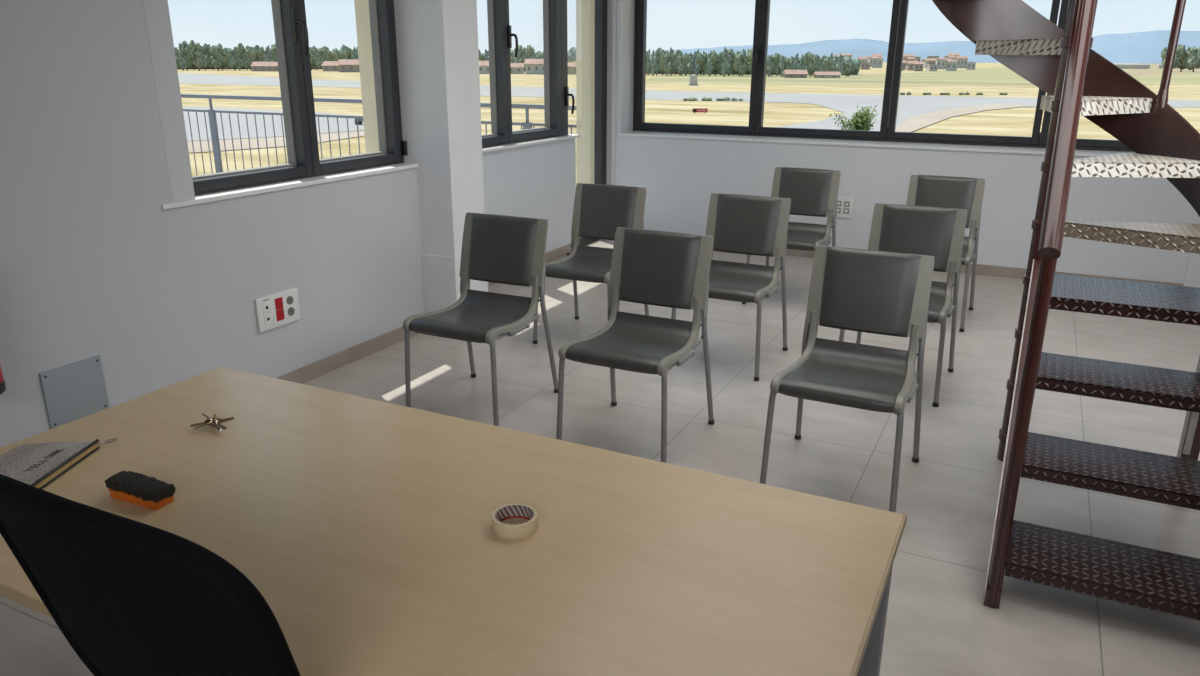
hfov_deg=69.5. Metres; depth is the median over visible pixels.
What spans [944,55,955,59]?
house
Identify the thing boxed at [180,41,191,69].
tree
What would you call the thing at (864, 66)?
house
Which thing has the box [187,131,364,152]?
verge
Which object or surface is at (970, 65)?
house
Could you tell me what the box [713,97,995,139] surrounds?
taxiway
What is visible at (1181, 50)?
tree
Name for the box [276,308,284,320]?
socket
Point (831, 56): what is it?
tree
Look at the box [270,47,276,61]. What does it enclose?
tree
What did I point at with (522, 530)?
tape roll
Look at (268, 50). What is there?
tree
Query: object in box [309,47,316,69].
tree
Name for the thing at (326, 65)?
house
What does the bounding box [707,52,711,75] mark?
tree
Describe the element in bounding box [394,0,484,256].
wall column
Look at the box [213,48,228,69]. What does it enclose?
tree
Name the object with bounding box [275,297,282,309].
socket
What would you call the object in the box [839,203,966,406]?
chair
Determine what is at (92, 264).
wall
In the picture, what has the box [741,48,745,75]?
tree
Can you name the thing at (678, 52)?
tree
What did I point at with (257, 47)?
tree
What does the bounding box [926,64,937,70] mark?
house
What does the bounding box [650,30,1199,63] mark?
hill
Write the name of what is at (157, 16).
window reveal
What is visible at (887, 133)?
window
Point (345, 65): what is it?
house
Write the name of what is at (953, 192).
chair
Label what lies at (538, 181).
wall
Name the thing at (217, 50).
tree
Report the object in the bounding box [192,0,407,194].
window
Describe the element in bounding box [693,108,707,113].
sign
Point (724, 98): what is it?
grass tuft
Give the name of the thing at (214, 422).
keys
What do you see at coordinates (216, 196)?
trim
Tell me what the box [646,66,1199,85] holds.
field
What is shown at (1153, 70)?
vineyard field
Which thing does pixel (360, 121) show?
luggage trolley
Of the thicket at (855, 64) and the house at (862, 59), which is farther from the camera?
the house at (862, 59)
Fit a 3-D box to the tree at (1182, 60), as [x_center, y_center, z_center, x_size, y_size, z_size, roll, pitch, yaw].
[357.560,-170.872,530.169,11.273,15.271,10.444,16,24,41]
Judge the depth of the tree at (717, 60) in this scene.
326.77 m
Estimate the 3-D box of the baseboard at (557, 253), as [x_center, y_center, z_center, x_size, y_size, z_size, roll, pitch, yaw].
[-0.664,-0.497,6.463,0.012,0.080,2.085,9,20,25]
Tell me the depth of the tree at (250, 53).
415.81 m
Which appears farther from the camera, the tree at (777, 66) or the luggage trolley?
the tree at (777, 66)
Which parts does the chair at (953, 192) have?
backrest, seat, leg, rail, leg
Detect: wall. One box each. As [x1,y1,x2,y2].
[0,0,423,447]
[354,0,378,152]
[482,138,575,252]
[576,0,594,183]
[606,0,1197,283]
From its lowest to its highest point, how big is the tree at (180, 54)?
12.684 m
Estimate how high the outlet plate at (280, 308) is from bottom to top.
0.164 m
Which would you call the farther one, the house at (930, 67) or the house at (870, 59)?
the house at (870, 59)
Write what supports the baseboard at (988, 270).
attached to the wall at (679, 176)
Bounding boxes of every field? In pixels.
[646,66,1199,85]
[1128,64,1199,74]
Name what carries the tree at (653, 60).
on the ground
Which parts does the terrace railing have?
post, handrail, post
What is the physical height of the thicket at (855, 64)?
11.438 m
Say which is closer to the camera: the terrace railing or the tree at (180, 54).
the terrace railing
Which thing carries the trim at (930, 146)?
attached to the wall at (679, 176)
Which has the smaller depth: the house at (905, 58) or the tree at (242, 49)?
the tree at (242, 49)
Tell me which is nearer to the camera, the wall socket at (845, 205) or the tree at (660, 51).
the wall socket at (845, 205)
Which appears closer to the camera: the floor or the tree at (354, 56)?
the floor
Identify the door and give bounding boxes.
[561,0,606,245]
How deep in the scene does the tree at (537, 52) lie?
403.02 m
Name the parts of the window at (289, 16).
sash, handle, sash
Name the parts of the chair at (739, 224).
leg, seat, backrest, leg, rail, leg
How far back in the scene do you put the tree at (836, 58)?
331.92 m
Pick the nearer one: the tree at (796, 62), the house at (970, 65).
the tree at (796, 62)
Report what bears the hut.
on the ground
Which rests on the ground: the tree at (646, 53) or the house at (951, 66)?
the tree at (646, 53)
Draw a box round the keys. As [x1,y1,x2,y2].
[190,414,234,430]
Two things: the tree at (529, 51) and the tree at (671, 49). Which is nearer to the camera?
the tree at (671, 49)
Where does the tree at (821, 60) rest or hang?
on the ground
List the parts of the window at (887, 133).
sash, handle, sash, sash, sash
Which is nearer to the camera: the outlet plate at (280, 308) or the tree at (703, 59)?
the outlet plate at (280, 308)
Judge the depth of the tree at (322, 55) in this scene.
426.09 m
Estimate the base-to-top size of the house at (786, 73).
2.700 m
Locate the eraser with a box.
[104,471,175,509]
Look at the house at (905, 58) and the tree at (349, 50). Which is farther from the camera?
the house at (905, 58)
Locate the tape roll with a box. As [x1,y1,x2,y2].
[492,504,537,538]
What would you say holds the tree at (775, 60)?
on the ground
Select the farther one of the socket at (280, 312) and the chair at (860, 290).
the socket at (280, 312)
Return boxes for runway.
[178,73,1199,107]
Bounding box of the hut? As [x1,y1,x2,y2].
[688,62,697,85]
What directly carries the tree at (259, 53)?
on the ground
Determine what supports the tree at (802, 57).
on the ground
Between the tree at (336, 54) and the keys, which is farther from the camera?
the tree at (336, 54)
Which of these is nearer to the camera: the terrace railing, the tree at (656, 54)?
the terrace railing
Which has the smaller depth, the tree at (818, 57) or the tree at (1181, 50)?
the tree at (818, 57)
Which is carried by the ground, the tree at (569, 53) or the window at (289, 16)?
the tree at (569, 53)
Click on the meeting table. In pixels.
(363, 525)
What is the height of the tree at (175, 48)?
11.433 m
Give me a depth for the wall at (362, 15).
4.90 m
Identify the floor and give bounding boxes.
[0,239,1199,675]
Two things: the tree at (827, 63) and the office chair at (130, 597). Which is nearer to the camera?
the office chair at (130, 597)
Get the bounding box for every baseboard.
[277,326,418,383]
[488,244,570,285]
[786,249,1183,285]
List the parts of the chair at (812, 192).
leg, leg, backrest, seat, rail, leg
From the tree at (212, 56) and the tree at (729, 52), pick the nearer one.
the tree at (729, 52)
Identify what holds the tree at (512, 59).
on the ground
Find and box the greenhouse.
[1115,64,1149,68]
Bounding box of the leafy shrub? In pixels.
[829,105,877,140]
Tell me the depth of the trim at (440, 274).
5.05 m
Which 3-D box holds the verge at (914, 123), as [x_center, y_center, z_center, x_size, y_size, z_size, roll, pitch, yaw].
[36.970,-21.991,87.312,11.351,0.001,80.664,9,20,25]
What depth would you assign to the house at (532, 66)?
349.21 m
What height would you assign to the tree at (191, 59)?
12.439 m
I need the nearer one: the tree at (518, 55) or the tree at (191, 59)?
the tree at (518, 55)
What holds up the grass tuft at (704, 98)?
on the ground
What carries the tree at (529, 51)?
on the ground
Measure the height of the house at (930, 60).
7.512 m
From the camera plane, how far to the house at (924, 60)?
726.39 m
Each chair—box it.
[0,474,299,675]
[403,212,557,425]
[533,183,648,343]
[556,227,713,462]
[671,193,790,380]
[742,167,840,303]
[760,245,934,512]
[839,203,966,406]
[906,174,984,331]
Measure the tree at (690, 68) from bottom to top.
8.967 m
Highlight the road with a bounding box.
[182,106,363,140]
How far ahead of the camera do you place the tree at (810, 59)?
309.08 m
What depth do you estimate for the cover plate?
3.27 m
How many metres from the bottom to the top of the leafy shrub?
3.076 m
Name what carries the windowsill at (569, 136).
attached to the wall at (538, 181)
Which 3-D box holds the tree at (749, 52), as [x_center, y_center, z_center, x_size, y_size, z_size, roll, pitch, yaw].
[55.828,-99.793,313.779,6.117,10.275,5.667,2,18,4]
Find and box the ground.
[177,62,1199,184]
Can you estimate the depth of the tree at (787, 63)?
322.97 m
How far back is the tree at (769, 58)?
312.80 m
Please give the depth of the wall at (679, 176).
6.72 m
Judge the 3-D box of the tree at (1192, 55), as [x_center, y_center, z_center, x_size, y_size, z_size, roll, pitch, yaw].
[350.926,-164.700,509.401,11.081,16.202,11.961,-5,19,-16]
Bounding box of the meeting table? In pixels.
[0,366,906,675]
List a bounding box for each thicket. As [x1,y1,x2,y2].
[176,43,358,68]
[650,53,860,74]
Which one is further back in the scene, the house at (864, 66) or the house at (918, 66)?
the house at (864, 66)
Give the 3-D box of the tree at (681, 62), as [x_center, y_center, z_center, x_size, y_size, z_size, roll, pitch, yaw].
[30.078,-100.034,317.305,4.986,8.374,4.619,16,24,40]
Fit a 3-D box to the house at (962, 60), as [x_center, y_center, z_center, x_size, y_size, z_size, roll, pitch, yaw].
[308.420,-236.183,740.264,9.878,9.837,7.691,-1,18,-4]
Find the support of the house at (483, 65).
on the ground
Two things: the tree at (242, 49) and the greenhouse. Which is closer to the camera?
the tree at (242, 49)
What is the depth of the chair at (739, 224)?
4.63 m
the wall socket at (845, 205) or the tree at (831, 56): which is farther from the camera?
the tree at (831, 56)
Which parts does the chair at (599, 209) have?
leg, rail, leg, seat, rail, backrest, leg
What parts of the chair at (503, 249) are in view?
leg, rail, leg, seat, leg, backrest, rail, leg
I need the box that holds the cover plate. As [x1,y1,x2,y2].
[39,355,108,428]
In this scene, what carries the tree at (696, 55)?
on the ground
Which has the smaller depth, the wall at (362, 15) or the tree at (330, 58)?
the wall at (362, 15)
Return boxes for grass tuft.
[683,97,697,100]
[701,97,711,100]
[716,97,729,100]
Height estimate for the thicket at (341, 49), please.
17.925 m
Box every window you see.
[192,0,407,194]
[482,0,561,147]
[633,0,1133,151]
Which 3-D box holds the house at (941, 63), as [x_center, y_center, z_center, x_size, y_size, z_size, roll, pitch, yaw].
[249.443,-200.435,633.245,6.571,6.918,5.736,5,18,14]
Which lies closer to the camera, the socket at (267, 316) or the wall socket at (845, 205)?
the socket at (267, 316)
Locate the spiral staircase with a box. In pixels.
[932,0,1199,619]
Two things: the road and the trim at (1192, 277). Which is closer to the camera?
the trim at (1192, 277)
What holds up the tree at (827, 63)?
on the ground
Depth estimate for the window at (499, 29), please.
6.20 m
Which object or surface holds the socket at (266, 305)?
attached to the outlet plate at (280, 308)
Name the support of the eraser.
on the meeting table
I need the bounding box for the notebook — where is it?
[0,438,116,488]
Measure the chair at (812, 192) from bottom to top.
0.858 m
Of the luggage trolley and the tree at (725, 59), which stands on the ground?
the tree at (725, 59)
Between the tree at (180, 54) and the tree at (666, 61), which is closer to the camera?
the tree at (666, 61)
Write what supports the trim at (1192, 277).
attached to the wall at (679, 176)
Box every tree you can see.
[174,47,179,68]
[178,43,184,70]
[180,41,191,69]
[186,49,194,69]
[189,40,202,70]
[200,43,211,69]
[209,43,222,70]
[209,45,216,69]
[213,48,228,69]
[225,46,241,70]
[238,43,249,69]
[243,46,255,70]
[253,47,261,61]
[255,45,267,61]
[266,45,271,61]
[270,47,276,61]
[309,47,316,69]
[316,46,329,68]
[328,51,334,60]
[331,48,346,60]
[342,46,353,58]
[352,47,356,58]
[484,49,488,60]
[510,48,518,62]
[514,48,519,62]
[518,45,525,68]
[521,45,536,67]
[535,51,542,58]
[568,51,574,61]
[569,47,575,61]
[646,49,650,74]
[646,53,647,73]
[651,50,655,75]
[655,48,667,74]
[655,51,658,75]
[660,52,673,75]
[669,47,673,75]
[673,49,682,74]
[675,53,689,75]
[688,52,692,74]
[694,49,698,74]
[698,52,707,75]
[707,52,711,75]
[710,50,722,75]
[722,47,727,76]
[726,50,730,75]
[728,49,741,74]
[734,53,744,76]
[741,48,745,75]
[744,58,749,74]
[746,48,752,73]
[766,53,779,75]
[767,55,771,76]
[776,53,780,75]
[780,56,783,76]
[783,57,791,69]
[794,53,798,69]
[799,54,803,69]
[804,52,817,76]
[816,54,819,71]
[818,55,826,71]
[820,56,832,71]
[829,53,833,71]
[833,55,838,71]
[837,54,843,73]
[842,60,850,76]
[1161,44,1185,68]
[1176,55,1185,71]
[1185,46,1199,71]
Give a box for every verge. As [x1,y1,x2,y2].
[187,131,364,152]
[895,104,1034,131]
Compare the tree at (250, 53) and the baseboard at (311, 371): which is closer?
the baseboard at (311, 371)
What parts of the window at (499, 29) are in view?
sash, handle, sash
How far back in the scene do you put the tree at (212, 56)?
441.33 m
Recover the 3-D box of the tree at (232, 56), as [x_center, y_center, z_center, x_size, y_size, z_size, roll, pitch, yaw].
[-175.773,-133.878,414.909,7.105,11.476,6.583,4,18,13]
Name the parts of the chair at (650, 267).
leg, rail, leg, seat, backrest, leg, rail, leg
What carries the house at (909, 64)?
on the ground
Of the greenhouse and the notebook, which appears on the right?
the greenhouse
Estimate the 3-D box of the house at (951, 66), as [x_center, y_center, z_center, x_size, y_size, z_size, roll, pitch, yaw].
[214.977,-166.160,528.787,6.280,5.417,4.846,8,19,22]
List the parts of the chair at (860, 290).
leg, rail, leg, seat, backrest, leg, rail, leg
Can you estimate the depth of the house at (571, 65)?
350.58 m
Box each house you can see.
[251,62,277,70]
[321,61,338,70]
[338,59,359,71]
[479,61,488,73]
[510,63,524,73]
[524,59,543,73]
[568,62,575,73]
[782,70,807,77]
[813,72,840,77]
[857,57,867,65]
[861,63,869,69]
[867,56,877,66]
[872,57,883,67]
[904,57,915,60]
[905,61,917,69]
[913,62,923,70]
[923,59,927,67]
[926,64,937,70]
[928,58,936,63]
[936,59,946,68]
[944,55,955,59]
[946,62,956,70]
[954,56,967,67]
[966,62,975,69]
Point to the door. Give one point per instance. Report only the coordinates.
(600, 5)
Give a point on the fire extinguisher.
(2, 381)
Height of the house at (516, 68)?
4.280 m
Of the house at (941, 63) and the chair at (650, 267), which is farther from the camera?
the house at (941, 63)
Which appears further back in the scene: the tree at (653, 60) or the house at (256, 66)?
the house at (256, 66)
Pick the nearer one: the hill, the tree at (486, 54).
the tree at (486, 54)
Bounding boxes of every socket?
[262,301,270,313]
[264,313,271,324]
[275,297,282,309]
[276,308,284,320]
[836,197,853,218]
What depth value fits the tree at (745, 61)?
338.05 m
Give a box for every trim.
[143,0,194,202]
[161,163,417,209]
[421,254,487,312]
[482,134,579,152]
[611,0,622,184]
[618,131,1136,156]
[1184,215,1199,287]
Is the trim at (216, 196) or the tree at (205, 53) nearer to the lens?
the trim at (216, 196)
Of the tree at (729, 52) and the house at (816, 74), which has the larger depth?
the tree at (729, 52)
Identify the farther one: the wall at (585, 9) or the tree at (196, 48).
the tree at (196, 48)
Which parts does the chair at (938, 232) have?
leg, leg, backrest, seat, leg, rail, leg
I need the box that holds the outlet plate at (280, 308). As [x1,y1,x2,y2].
[254,287,300,332]
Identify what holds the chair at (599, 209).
on the floor
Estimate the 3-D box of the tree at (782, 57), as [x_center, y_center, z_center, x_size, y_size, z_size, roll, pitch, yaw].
[65.648,-98.085,312.423,1.547,7.910,1.746,-8,20,-25]
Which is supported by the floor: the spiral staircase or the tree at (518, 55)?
the spiral staircase
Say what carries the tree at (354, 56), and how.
on the ground
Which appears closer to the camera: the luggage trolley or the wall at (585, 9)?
the wall at (585, 9)
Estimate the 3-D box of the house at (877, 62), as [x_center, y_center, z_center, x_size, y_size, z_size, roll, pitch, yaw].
[234.416,-232.783,730.250,9.056,8.949,5.373,6,19,16]
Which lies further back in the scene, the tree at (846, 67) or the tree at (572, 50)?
the tree at (572, 50)
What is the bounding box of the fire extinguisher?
[0,364,5,394]
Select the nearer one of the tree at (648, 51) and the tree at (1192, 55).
the tree at (648, 51)
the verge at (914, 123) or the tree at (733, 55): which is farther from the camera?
the tree at (733, 55)
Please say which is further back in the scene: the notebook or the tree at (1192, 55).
the tree at (1192, 55)
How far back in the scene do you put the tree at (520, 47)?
401.74 m
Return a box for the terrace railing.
[181,94,576,174]
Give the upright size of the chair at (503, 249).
0.858 m
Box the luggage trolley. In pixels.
[354,118,363,124]
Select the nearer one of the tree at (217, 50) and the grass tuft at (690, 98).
the grass tuft at (690, 98)
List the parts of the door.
handle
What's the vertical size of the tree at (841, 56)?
8.432 m
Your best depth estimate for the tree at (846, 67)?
318.89 m
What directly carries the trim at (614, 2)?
attached to the wall at (679, 176)
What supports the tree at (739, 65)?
on the ground

